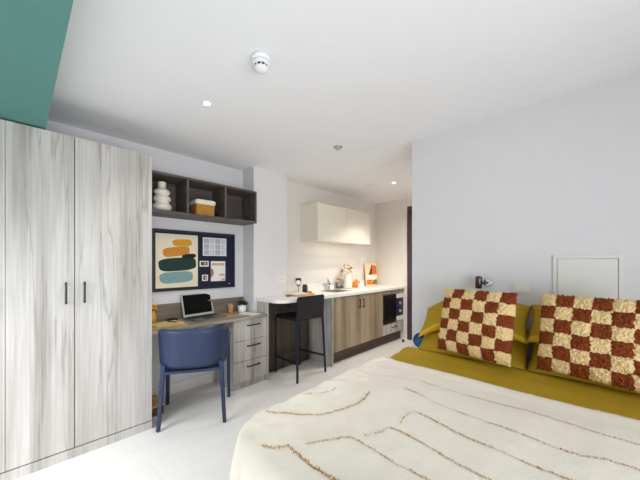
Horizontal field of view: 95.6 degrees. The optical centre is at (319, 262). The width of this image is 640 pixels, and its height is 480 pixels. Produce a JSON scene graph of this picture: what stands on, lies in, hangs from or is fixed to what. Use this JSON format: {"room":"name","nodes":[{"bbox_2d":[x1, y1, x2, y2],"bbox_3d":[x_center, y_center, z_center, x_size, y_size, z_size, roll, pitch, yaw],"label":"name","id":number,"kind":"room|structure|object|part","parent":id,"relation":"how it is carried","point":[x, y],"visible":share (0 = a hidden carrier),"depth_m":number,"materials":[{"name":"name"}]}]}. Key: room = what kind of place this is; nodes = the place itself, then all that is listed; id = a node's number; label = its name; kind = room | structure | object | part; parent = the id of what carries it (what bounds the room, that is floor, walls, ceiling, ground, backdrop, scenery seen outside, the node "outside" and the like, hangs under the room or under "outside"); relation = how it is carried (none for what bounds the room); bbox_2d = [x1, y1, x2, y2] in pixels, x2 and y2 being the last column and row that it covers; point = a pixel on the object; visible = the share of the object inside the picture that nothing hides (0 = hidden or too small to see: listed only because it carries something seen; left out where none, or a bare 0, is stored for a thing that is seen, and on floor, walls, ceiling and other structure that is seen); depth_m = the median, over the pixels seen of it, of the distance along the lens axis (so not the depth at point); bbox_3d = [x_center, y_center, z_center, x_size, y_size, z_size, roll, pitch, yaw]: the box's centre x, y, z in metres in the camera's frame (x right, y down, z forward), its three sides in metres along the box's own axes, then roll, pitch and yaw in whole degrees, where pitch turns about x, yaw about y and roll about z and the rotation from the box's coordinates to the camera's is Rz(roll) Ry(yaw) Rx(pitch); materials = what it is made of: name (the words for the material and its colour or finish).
{"room":"studio apartment","nodes":[
{"label":"studio apartment","id":0,"kind":"room"},
{"bbox_2d":[0,0,72,129],"bbox_3d":[-1.039,-0.978,0.078,4.510,0.245,1.578,0,0,44],"label":"ceiling","id":1,"kind":"structure","parent":0,"point":[32,32],"depth_m":1.19,"materials":[{"name":"teal paint"}]},
{"bbox_2d":[45,120,242,388],"bbox_3d":[-2.111,0.100,2.307,0.120,2.400,3.320,0,0,44],"label":"wall","id":2,"kind":"structure","parent":0,"point":[162,161],"depth_m":2.95,"materials":[{"name":"white paint"}]},
{"bbox_2d":[152,372,213,396],"bbox_3d":[-1.432,1.250,2.921,0.014,0.100,0.755,0,0,44],"label":"baseboard","id":3,"kind":"structure","parent":2,"relation":"attached to","point":[193,382],"depth_m":2.99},
{"bbox_2d":[152,228,234,291],"bbox_3d":[-1.292,-0.026,3.060,0.020,0.608,0.864,0,0,44],"label":"pinboard","id":4,"kind":"object","parent":2,"relation":"attached to","point":[229,259],"visible":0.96,"depth_m":3.13,"materials":[{"name":"blue fabric"}]},
{"bbox_2d":[155,233,197,288],"bbox_3d":[-1.428,-0.021,2.910,0.002,0.533,0.405,0,0,44],"label":"poster","id":5,"kind":"object","parent":4,"relation":"attached to","point":[176,255],"visible":1,"depth_m":2.89,"materials":[{"name":"beige paper"}]},
{"bbox_2d":[200,261,208,266],"bbox_3d":[-1.240,0.008,3.106,0.002,0.060,0.098,0,0,44],"label":"snapshot","id":6,"kind":"object","parent":4,"relation":"attached to","point":[202,263],"visible":1,"depth_m":3.11,"materials":[{"name":"white paper"}]},
{"bbox_2d":[202,275,207,280],"bbox_3d":[-1.234,0.159,3.113,0.002,0.066,0.064,0,0,44],"label":"snapshot","id":7,"kind":"object","parent":4,"relation":"attached to","point":[204,277],"visible":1,"depth_m":3.11,"materials":[{"name":"white paper"}]},
{"bbox_2d":[203,237,225,255],"bbox_3d":[-1.157,-0.176,3.193,0.001,0.197,0.271,0,0,44],"label":"sheet","id":8,"kind":"object","parent":4,"relation":"attached to","point":[211,246],"visible":1,"depth_m":3.19,"materials":[{"name":"white paper"}]},
{"bbox_2d":[211,261,224,280],"bbox_3d":[-1.131,0.090,3.221,0.001,0.220,0.169,0,0,44],"label":"card","id":9,"kind":"object","parent":4,"relation":"attached to","point":[217,267],"visible":1,"depth_m":3.22,"materials":[{"name":"white paper"}]},
{"bbox_2d":[152,170,256,225],"bbox_3d":[-1.205,-0.624,2.957,0.288,0.357,1.126,0,0,44],"label":"wall shelf","id":10,"kind":"object","parent":2,"relation":"attached to","point":[234,206],"visible":0.67,"depth_m":3.00,"materials":[{"name":"brown laminate"}]},
{"bbox_2d":[152,181,171,210],"bbox_3d":[-1.458,-0.606,2.672,0.166,0.276,0.166,0,0,44],"label":"vase","id":11,"kind":"object","parent":10,"relation":"on","point":[161,199],"visible":0.84,"depth_m":2.62,"materials":[{"name":"beige ceramic"}]},
{"bbox_2d":[189,199,215,215],"bbox_3d":[-1.188,-0.547,2.926,0.186,0.158,0.206,0,0,44],"label":"basket","id":12,"kind":"object","parent":10,"relation":"on","point":[197,206],"visible":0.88,"depth_m":2.86,"materials":[{"name":"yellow wicker"}]},
{"bbox_2d":[15,338,411,479],"bbox_3d":[0.470,1.340,1.729,4.810,0.080,6.250,0,0,44],"label":"floor","id":13,"kind":"structure","parent":0,"point":[193,441],"depth_m":2.20,"materials":[{"name":"plastic"}]},
{"bbox_2d":[0,119,4,479],"bbox_3d":[-2.300,0.228,1.612,0.556,2.145,0.754,0,0,44],"label":"wardrobe","id":14,"kind":"object","parent":13,"relation":"on","point":[2,122],"visible":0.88,"depth_m":1.71,"materials":[{"name":"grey wood"}]},
{"bbox_2d":[5,120,151,479],"bbox_3d":[-1.769,0.228,2.168,0.556,2.145,0.782,0,0,44],"label":"wardrobe","id":15,"kind":"object","parent":13,"relation":"on","point":[78,211],"visible":1,"depth_m":1.94,"materials":[{"name":"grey wood"}]},
{"bbox_3d":[-1.760,0.195,1.835,0.020,2.079,0.312,0,0,44],"label":"door","id":16,"kind":"part","parent":15,"relation":"part of","materials":[{"name":"grey wood"}]},
{"bbox_3d":[-1.663,0.198,1.899,0.032,0.145,0.011,0,0,44],"label":"handle","id":17,"kind":"part","parent":15,"relation":"part of","materials":[{"name":"metal"}]},
{"bbox_3d":[-1.597,0.198,1.968,0.032,0.145,0.011,0,0,44],"label":"handle","id":18,"kind":"part","parent":15,"relation":"part of","materials":[{"name":"metal"}]},
{"bbox_3d":[-1.489,0.195,2.119,0.020,2.079,0.465,0,0,44],"label":"door","id":19,"kind":"part","parent":15,"relation":"part of","materials":[{"name":"grey wood"}]},
{"bbox_2d":[152,395,164,416],"bbox_3d":[-1.465,1.255,2.548,0.240,0.090,0.110,0,0,44],"label":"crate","id":20,"kind":"object","parent":13,"relation":"on","point":[154,397],"visible":0.43,"depth_m":2.50,"materials":[{"name":"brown wood"}]},
{"bbox_3d":[-1.465,1.218,2.548,0.240,0.015,0.110,0,0,44],"label":"lid","id":21,"kind":"part","parent":20,"relation":"part of","materials":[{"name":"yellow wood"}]},
{"bbox_2d":[156,326,229,432],"bbox_3d":[-1.074,0.909,2.509,0.566,0.783,0.514,0,0,-17],"label":"desk chair","id":22,"kind":"object","parent":13,"relation":"on","point":[183,351],"visible":1,"depth_m":2.29,"materials":[{"name":"blue leather"}]},
{"bbox_3d":[-1.238,1.050,2.255,0.041,0.503,0.083,0,0,27],"label":"leg","id":23,"kind":"part","parent":22,"relation":"part of","materials":[{"name":"blue plastic"}]},
{"bbox_3d":[-1.369,0.990,2.656,0.092,0.621,0.053,0,0,-3],"label":"leg","id":24,"kind":"part","parent":22,"relation":"part of","materials":[{"name":"blue plastic"}]},
{"bbox_3d":[-1.020,0.863,2.325,0.430,0.022,0.030,0,0,-17],"label":"rail","id":25,"kind":"part","parent":22,"relation":"part of","materials":[{"name":"blue plastic"}]},
{"bbox_3d":[-1.071,0.674,2.500,0.566,0.312,0.495,0,0,-17],"label":"backrest","id":26,"kind":"part","parent":22,"relation":"part of","materials":[{"name":"blue leather"}]},
{"bbox_3d":[-1.078,0.864,2.521,0.475,0.023,0.450,0,0,-17],"label":"seat","id":27,"kind":"part","parent":22,"relation":"part of","materials":[{"name":"blue leather"}]},
{"bbox_3d":[-0.799,1.050,2.385,0.083,0.503,0.041,0,0,30],"label":"leg","id":28,"kind":"part","parent":22,"relation":"part of","materials":[{"name":"blue plastic"}]},
{"bbox_3d":[-0.907,0.990,2.793,0.092,0.621,0.053,0,0,-30],"label":"leg","id":29,"kind":"part","parent":22,"relation":"part of","materials":[{"name":"blue plastic"}]},
{"bbox_2d":[152,297,267,334],"bbox_3d":[-1.137,0.850,2.916,0.443,0.900,1.166,0,0,44],"label":"desk","id":30,"kind":"object","parent":13,"relation":"on","point":[163,312],"visible":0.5,"depth_m":2.88,"materials":[{"name":"beige laminate"}]},
{"bbox_2d":[152,300,156,323],"bbox_3d":[-1.559,0.448,2.685,0.090,0.224,0.087,0,0,-26],"label":"flower vase","id":31,"kind":"object","parent":30,"relation":"on","point":[154,307],"visible":0.44,"depth_m":2.68,"materials":[{"name":"yellow ceramic"}]},
{"bbox_2d":[152,321,187,329],"bbox_3d":[-1.374,0.555,2.593,0.310,0.010,0.220,0,0,-40],"label":"notebook","id":32,"kind":"object","parent":30,"relation":"on","point":[184,323],"visible":0.42,"depth_m":2.53,"materials":[{"name":"beige paper"}]},
{"bbox_2d":[152,320,183,327],"bbox_3d":[-1.378,0.545,2.603,0.170,0.009,0.240,0,0,35],"label":"notebook","id":33,"kind":"object","parent":32,"relation":"on","point":[160,324],"visible":0.84,"depth_m":2.59,"materials":[{"name":"beige paper"}]},
{"bbox_2d":[180,293,225,321],"bbox_3d":[-1.190,0.437,2.968,0.301,0.241,0.336,0,0,38],"label":"laptop","id":34,"kind":"object","parent":30,"relation":"on","point":[196,307],"visible":1,"depth_m":3.00,"materials":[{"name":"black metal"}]},
{"bbox_3d":[-1.281,0.431,3.038,0.071,0.229,0.336,0,0,38],"label":"lid","id":35,"kind":"part","parent":34,"relation":"part of","materials":[{"name":"beige metal"}]},
{"bbox_2d":[228,303,232,312],"bbox_3d":[-1.000,0.502,3.245,0.056,0.115,0.056,0,0,44],"label":"cup","id":36,"kind":"object","parent":30,"relation":"on","point":[230,306],"visible":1,"depth_m":3.23,"materials":[{"name":"orange ceramic"}]},
{"bbox_2d":[237,300,247,312],"bbox_3d":[-0.887,0.490,3.301,0.127,0.139,0.118,0,0,4],"label":"potted plant","id":37,"kind":"object","parent":30,"relation":"on","point":[241,304],"visible":1,"depth_m":3.27,"materials":[{"name":"green plant"}]},
{"bbox_3d":[-0.888,0.516,3.304,0.090,0.088,0.090,0,0,44],"label":"pot","id":38,"kind":"part","parent":37,"relation":"part of","materials":[{"name":"white ceramic"}]},
{"bbox_2d":[238,312,260,315],"bbox_3d":[-0.773,0.557,3.194,0.210,0.006,0.140,0,0,32],"label":"magazine","id":39,"kind":"object","parent":30,"relation":"on","point":[243,313],"visible":1,"depth_m":3.18,"materials":[{"name":"white paper"}]},
{"bbox_2d":[215,317,265,390],"bbox_3d":[-0.865,0.944,3.185,0.430,0.712,0.398,0,0,44],"label":"drawer pedestal","id":40,"kind":"object","parent":13,"relation":"on","point":[247,337],"visible":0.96,"depth_m":3.03,"materials":[{"name":"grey wood"}]},
{"bbox_3d":[-0.737,0.697,3.064,0.020,0.210,0.396,0,0,44],"label":"drawer","id":41,"kind":"part","parent":40,"relation":"part of","materials":[{"name":"grey wood"}]},
{"bbox_3d":[-0.737,0.910,3.064,0.020,0.209,0.396,0,0,44],"label":"drawer","id":42,"kind":"part","parent":40,"relation":"part of","materials":[{"name":"grey wood"}]},
{"bbox_3d":[-0.737,1.123,3.064,0.020,0.209,0.396,0,0,44],"label":"drawer","id":43,"kind":"part","parent":40,"relation":"part of","materials":[{"name":"grey wood"}]},
{"bbox_2d":[257,301,268,379],"bbox_3d":[-0.648,0.868,3.284,0.185,0.864,0.028,0,0,44],"label":"end panel","id":44,"kind":"object","parent":13,"relation":"on","point":[262,307],"visible":0.43,"depth_m":3.22,"materials":[{"name":"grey wood"}]},
{"bbox_2d":[275,294,325,383],"bbox_3d":[-0.242,0.835,3.444,0.454,0.931,0.482,0,0,44],"label":"bar stool","id":45,"kind":"object","parent":13,"relation":"on","point":[308,307],"visible":1,"depth_m":3.32,"materials":[{"name":"black metal"}]},
{"bbox_3d":[-0.523,0.967,3.449,0.040,0.667,0.032,0,0,44],"label":"leg","id":46,"kind":"part","parent":45,"relation":"part of","materials":[{"name":"black metal"}]},
{"bbox_3d":[-0.245,0.842,3.138,0.036,0.917,0.034,0,0,44],"label":"leg","id":47,"kind":"part","parent":45,"relation":"part of","materials":[{"name":"black metal"}]},
{"bbox_3d":[-0.251,0.624,3.435,0.400,0.036,0.390,0,0,44],"label":"seat","id":48,"kind":"part","parent":45,"relation":"part of","materials":[{"name":"black leather"}]},
{"bbox_3d":[-0.265,0.967,3.701,0.029,0.666,0.037,0,0,44],"label":"leg","id":49,"kind":"part","parent":45,"relation":"part of","materials":[{"name":"black metal"}]},
{"bbox_3d":[-0.103,0.492,3.287,0.030,0.245,0.410,0,0,44],"label":"backrest","id":50,"kind":"part","parent":45,"relation":"part of","materials":[{"name":"black leather"}]},
{"bbox_3d":[0.049,0.842,3.452,0.033,0.917,0.068,0,0,44],"label":"leg","id":51,"kind":"part","parent":45,"relation":"part of","materials":[{"name":"black metal"}]},
{"bbox_2d":[309,291,382,366],"bbox_3d":[0.364,0.868,4.250,0.608,0.864,1.188,0,0,44],"label":"base cabinet","id":52,"kind":"object","parent":13,"relation":"on","point":[353,324],"visible":0.95,"depth_m":3.89,"materials":[{"name":"brown wood"}]},
{"bbox_3d":[0.011,0.868,3.779,0.416,0.864,0.020,0,0,44],"label":"panel","id":53,"kind":"part","parent":52,"relation":"part of","materials":[{"name":"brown wood"}]},
{"bbox_2d":[256,280,404,303],"bbox_3d":[0.307,0.367,4.202,0.593,0.135,2.696,0,0,44],"label":"countertop","id":54,"kind":"structure","parent":52,"relation":"on","point":[317,288],"depth_m":4.00,"materials":[{"name":"white stone"}]},
{"bbox_2d":[295,278,300,291],"bbox_3d":[-0.285,0.300,3.813,0.080,0.200,0.080,0,0,44],"label":"wine glass","id":55,"kind":"object","parent":54,"relation":"on","point":[298,280],"visible":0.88,"depth_m":3.78,"materials":[{"name":"white"}]},
{"bbox_2d":[295,278,300,285],"bbox_3d":[-0.285,0.253,3.813,0.080,0.108,0.080,0,0,44],"label":"bowl","id":56,"kind":"object","parent":55,"relation":"on","point":[298,280],"depth_m":3.78,"materials":[{"name":"glass"}]},
{"bbox_2d":[286,292,314,296],"bbox_3d":[-0.267,0.393,3.596,0.220,0.014,0.410,0,0,40],"label":"serving board","id":57,"kind":"object","parent":54,"relation":"on","point":[287,295],"visible":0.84,"depth_m":3.51,"materials":[{"name":"brown wood"}]},
{"bbox_2d":[290,292,309,294],"bbox_3d":[-0.266,0.373,3.601,0.170,0.024,0.240,0,0,44],"label":"napkin","id":58,"kind":"object","parent":57,"relation":"on","point":[293,293],"visible":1,"depth_m":3.54,"materials":[{"name":"white fabric"}]},
{"bbox_2d":[302,284,307,292],"bbox_3d":[-0.202,0.345,3.914,0.073,0.110,0.073,0,0,44],"label":"jar","id":59,"kind":"object","parent":54,"relation":"on","point":[304,287],"visible":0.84,"depth_m":3.88,"materials":[{"name":"green glass"}]},
{"bbox_2d":[326,278,334,289],"bbox_3d":[0.167,0.308,4.311,0.145,0.183,0.118,0,0,16],"label":"tap","id":60,"kind":"object","parent":54,"relation":"on","point":[328,281],"visible":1,"depth_m":4.34,"materials":[{"name":"silver metal"}]},
{"bbox_2d":[322,289,351,292],"bbox_3d":[0.224,0.482,4.157,0.320,0.169,0.380,0,0,44],"label":"sink","id":61,"kind":"object","parent":54,"relation":"in","point":[332,290],"visible":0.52,"depth_m":4.29,"materials":[{"name":"metal"}]},
{"bbox_2d":[326,290,347,291],"bbox_3d":[0.224,0.483,4.157,0.292,0.165,0.352,0,0,44],"label":"basin","id":62,"kind":"object","parent":61,"relation":"in","point":[326,290],"depth_m":4.30,"materials":[{"name":"metal"}]},
{"bbox_2d":[337,277,341,288],"bbox_3d":[0.301,0.309,4.519,0.080,0.182,0.080,0,0,44],"label":"glass jar","id":63,"kind":"object","parent":54,"relation":"on","point":[339,280],"visible":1,"depth_m":4.48,"materials":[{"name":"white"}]},
{"bbox_2d":[341,264,353,288],"bbox_3d":[0.433,0.208,4.574,0.165,0.382,0.232,0,0,44],"label":"vase","id":64,"kind":"object","parent":54,"relation":"on","point":[347,280],"visible":1,"depth_m":4.52,"materials":[{"name":"beige ceramic"}]},
{"bbox_2d":[352,279,359,286],"bbox_3d":[0.615,0.331,4.786,0.175,0.138,0.140,0,0,44],"label":"teapot","id":65,"kind":"object","parent":54,"relation":"on","point":[355,283],"visible":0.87,"depth_m":4.75,"materials":[{"name":"orange ceramic"}]},
{"bbox_2d":[364,263,377,285],"bbox_3d":[0.920,0.201,5.193,0.046,0.395,0.360,0,0,44],"label":"art print","id":66,"kind":"object","parent":54,"relation":"on","point":[370,268],"visible":1,"depth_m":5.18,"materials":[{"name":"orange paper"}]},
{"bbox_3d":[0.361,0.788,3.868,0.020,0.693,0.584,0,0,44],"label":"door","id":67,"kind":"part","parent":52,"relation":"part of","materials":[{"name":"brown wood"}]},
{"bbox_3d":[0.765,0.788,4.290,0.020,0.693,0.576,0,0,44],"label":"door","id":68,"kind":"part","parent":52,"relation":"part of","materials":[{"name":"brown wood"}]},
{"bbox_2d":[379,289,403,345],"bbox_3d":[1.009,0.869,4.927,0.606,0.862,0.672,0,0,44],"label":"base cabinet","id":69,"kind":"object","parent":13,"relation":"on","point":[391,331],"visible":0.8,"depth_m":4.73,"materials":[{"name":"brown wood"}]},
{"bbox_2d":[383,292,402,324],"bbox_3d":[1.052,0.733,4.885,0.471,0.462,0.616,0,0,44],"label":"microwave","id":70,"kind":"object","parent":69,"relation":"in","point":[392,303],"visible":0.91,"depth_m":4.69,"materials":[{"name":"glass"}]},
{"bbox_3d":[1.124,0.734,4.657,0.020,0.443,0.383,0,0,44],"label":"door","id":71,"kind":"part","parent":70,"relation":"part of","materials":[{"name":"black glass"}]},
{"bbox_3d":[1.336,0.918,4.880,0.019,0.074,0.226,0,0,44],"label":"trim plate","id":72,"kind":"part","parent":70,"relation":"part of","materials":[{"name":"silver metal"}]},
{"bbox_3d":[1.336,0.547,4.880,0.019,0.070,0.226,0,0,44],"label":"trim plate","id":73,"kind":"part","parent":70,"relation":"part of","materials":[{"name":"silver metal"}]},
{"bbox_3d":[1.337,0.731,4.879,0.020,0.298,0.226,0,0,44],"label":"control panel","id":74,"kind":"part","parent":70,"relation":"part of","materials":[{"name":"black plastic"}]},
{"bbox_3d":[1.199,0.469,4.745,0.020,0.055,0.672,0,0,44],"label":"rail","id":75,"kind":"part","parent":69,"relation":"part of","materials":[{"name":"brown wood"}]},
{"bbox_3d":[1.199,1.056,4.745,0.020,0.157,0.672,0,0,44],"label":"drawer","id":76,"kind":"part","parent":69,"relation":"part of","materials":[{"name":"grey wood"}]},
{"bbox_3d":[0.852,1.018,1.326,1.600,0.565,1.815,0,0,44],"label":"bed","id":77,"kind":"object","parent":13,"relation":"on","visible":0},
{"bbox_2d":[413,333,423,347],"bbox_3d":[0.871,0.667,2.482,0.156,0.140,0.104,0,0,44],"label":"round cushion","id":78,"kind":"object","parent":77,"relation":"on","point":[417,341],"visible":0.47,"depth_m":2.46,"materials":[{"name":"blue fabric"}]},
{"bbox_3d":[0.860,0.673,2.470,0.112,0.100,0.072,0,0,44],"label":"panel","id":79,"kind":"part","parent":78,"relation":"part of","materials":[{"name":"blue fabric"}]},
{"bbox_2d":[418,330,529,369],"bbox_3d":[1.107,0.591,2.150,0.750,0.310,0.293,0,0,44],"label":"pillow","id":80,"kind":"object","parent":77,"relation":"on","point":[519,354],"visible":0.22,"depth_m":1.95,"materials":[{"name":"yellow fabric"}]},
{"bbox_2d":[417,301,531,343],"bbox_3d":[1.124,0.427,2.167,0.734,0.349,0.230,0,0,44],"label":"pillow","id":81,"kind":"object","parent":80,"relation":"on","point":[433,318],"visible":0.34,"depth_m":2.00,"materials":[{"name":"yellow fabric"}]},
{"bbox_2d":[390,347,639,419],"bbox_3d":[0.746,0.895,1.216,1.675,0.484,1.558,0,0,44],"label":"sheet","id":82,"kind":"object","parent":77,"relation":"on","point":[579,393],"visible":0.2,"depth_m":1.65,"materials":[{"name":"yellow fabric"}]},
{"bbox_2d":[230,356,639,479],"bbox_3d":[0.596,0.974,1.060,1.782,0.628,1.310,0,0,44],"label":"throw","id":83,"kind":"object","parent":82,"relation":"on","point":[383,418],"visible":1,"depth_m":1.15,"materials":[{"name":"beige fabric"}]},
{"bbox_2d":[437,288,517,366],"bbox_3d":[1.047,0.408,1.967,0.197,0.449,0.482,0,0,-37],"label":"cushion","id":84,"kind":"object","parent":82,"relation":"on","point":[478,324],"visible":1,"depth_m":1.89,"materials":[{"name":"multicoloured fabric"}]},
{"bbox_2d":[536,294,639,393],"bbox_3d":[1.474,0.407,1.568,0.191,0.449,0.486,0,0,-40],"label":"cushion","id":85,"kind":"object","parent":82,"relation":"on","point":[595,339],"visible":1,"depth_m":1.53,"materials":[{"name":"multicoloured fabric"}]},
{"bbox_2d":[526,342,639,394],"bbox_3d":[1.664,0.582,1.619,0.830,0.288,0.291,0,0,44],"label":"pillow","id":86,"kind":"object","parent":77,"relation":"on","point":[532,365],"visible":0.09,"depth_m":1.70,"materials":[{"name":"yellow fabric"}]},
{"bbox_2d":[526,305,540,341],"bbox_3d":[1.664,0.408,1.655,0.780,0.310,0.226,0,0,44],"label":"pillow","id":87,"kind":"object","parent":86,"relation":"on","point":[533,336],"visible":0.14,"depth_m":1.87,"materials":[{"name":"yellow fabric"}]},
{"bbox_2d":[243,167,286,311],"bbox_3d":[-0.712,0.100,3.606,0.347,2.400,0.490,0,0,44],"label":"wall column","id":88,"kind":"structure","parent":0,"point":[264,242],"depth_m":3.43,"materials":[{"name":"white paint"}]},
{"bbox_2d":[277,275,285,282],"bbox_3d":[-0.475,0.198,3.597,0.009,0.085,0.145,0,0,44],"label":"wall socket","id":89,"kind":"object","parent":88,"relation":"attached to","point":[282,278],"visible":1,"depth_m":3.59,"materials":[{"name":"grey plastic"}]},
{"bbox_2d":[287,180,374,285],"bbox_3d":[0.177,0.100,4.644,0.200,2.400,2.240,0,0,44],"label":"wall","id":90,"kind":"structure","parent":0,"point":[312,262],"depth_m":4.31,"materials":[{"name":"paint"}]},
{"bbox_2d":[269,302,308,371],"bbox_3d":[-0.481,0.869,3.689,0.167,0.863,0.780,0,0,44],"label":"panel","id":91,"kind":"object","parent":90,"relation":"attached to","point":[286,329],"depth_m":3.62,"materials":[{"name":"brown wood"}]},
{"bbox_2d":[301,202,369,244],"bbox_3d":[0.274,-0.548,4.361,0.326,0.504,1.225,0,0,44],"label":"upper cabinet","id":92,"kind":"object","parent":90,"relation":"attached to","point":[320,222],"visible":1,"depth_m":4.05,"materials":[{"name":"beige laminate"}]},
{"bbox_3d":[0.174,-0.548,4.033,0.018,0.504,0.612,0,0,44],"label":"door","id":93,"kind":"part","parent":92,"relation":"part of","materials":[{"name":"beige laminate"}]},
{"bbox_3d":[0.597,-0.548,4.477,0.018,0.504,0.612,0,0,44],"label":"door","id":94,"kind":"part","parent":92,"relation":"part of","materials":[{"name":"beige laminate"}]},
{"bbox_2d":[48,0,639,203],"bbox_3d":[0.470,-1.150,1.729,4.810,0.100,6.250,0,0,44],"label":"ceiling","id":95,"kind":"structure","parent":0,"point":[358,76],"depth_m":1.66,"materials":[{"name":"paint"}]},
{"bbox_2d":[202,100,211,105],"bbox_3d":[-0.777,-1.097,1.994,0.068,0.004,0.068,0,0,44],"label":"recessed light","id":96,"kind":"object","parent":95,"relation":"in","point":[204,102],"visible":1,"depth_m":1.99,"materials":[{"name":"beige"}]},
{"bbox_2d":[251,51,270,73],"bbox_3d":[-0.315,-1.062,1.552,0.104,0.074,0.104,0,0,44],"label":"smoke detector","id":97,"kind":"object","parent":95,"relation":"attached to","point":[261,60],"visible":1,"depth_m":1.52,"materials":[{"name":"white plastic"}]},
{"bbox_2d":[334,145,341,149],"bbox_3d":[0.170,-1.087,2.750,0.084,0.026,0.084,0,0,44],"label":"sprinkler","id":98,"kind":"object","parent":95,"relation":"attached to","point":[337,147],"visible":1,"depth_m":2.74,"materials":[{"name":"metal"}]},
{"bbox_2d":[366,184,377,187],"bbox_3d":[0.738,-1.087,4.116,0.170,0.025,0.170,0,0,44],"label":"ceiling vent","id":99,"kind":"object","parent":95,"relation":"in","point":[368,185],"visible":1,"depth_m":4.08,"materials":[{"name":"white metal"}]},
{"bbox_2d":[375,198,411,338],"bbox_3d":[1.672,0.100,4.848,2.080,2.400,0.120,0,0,44],"label":"wall","id":100,"kind":"structure","parent":0,"point":[391,216],"depth_m":5.12,"materials":[{"name":"paint"}]},
{"bbox_2d":[407,206,411,339],"bbox_3d":[1.853,0.170,4.620,0.965,2.260,0.119,0,0,44],"label":"door frame","id":101,"kind":"structure","parent":100,"relation":"in","point":[409,208],"depth_m":4.90,"materials":[{"name":"brown wood"}]},
{"bbox_2d":[412,71,639,365],"bbox_3d":[1.878,0.100,1.719,2.760,2.400,0.140,0,0,44],"label":"wall","id":102,"kind":"structure","parent":0,"point":[494,198],"depth_m":2.02,"materials":[{"name":"white paint"}]},
{"bbox_2d":[475,276,491,288],"bbox_3d":[1.231,0.145,2.190,0.121,0.094,0.055,0,0,-9],"label":"reading lamp","id":103,"kind":"object","parent":102,"relation":"attached to","point":[478,279],"visible":1,"depth_m":2.17,"materials":[{"name":"silver metal"}]},
{"bbox_3d":[1.268,0.150,2.195,0.060,0.060,0.014,0,0,44],"label":"wall plate","id":104,"kind":"part","parent":103,"relation":"part of","materials":[{"name":"silver metal"}]},
{"bbox_2d":[513,283,529,292],"bbox_3d":[1.423,0.177,2.046,0.100,0.065,0.015,0,0,44],"label":"switch plate","id":105,"kind":"object","parent":102,"relation":"attached to","point":[517,287],"visible":1,"depth_m":2.04,"materials":[{"name":"paint"}]},
{"bbox_2d":[553,254,623,299],"bbox_3d":[1.667,0.159,1.817,0.324,0.422,0.010,0,0,44],"label":"access panel","id":106,"kind":"object","parent":102,"relation":"attached to","point":[577,275],"visible":0.62,"depth_m":1.80,"materials":[{"name":"paint"}]}
]}

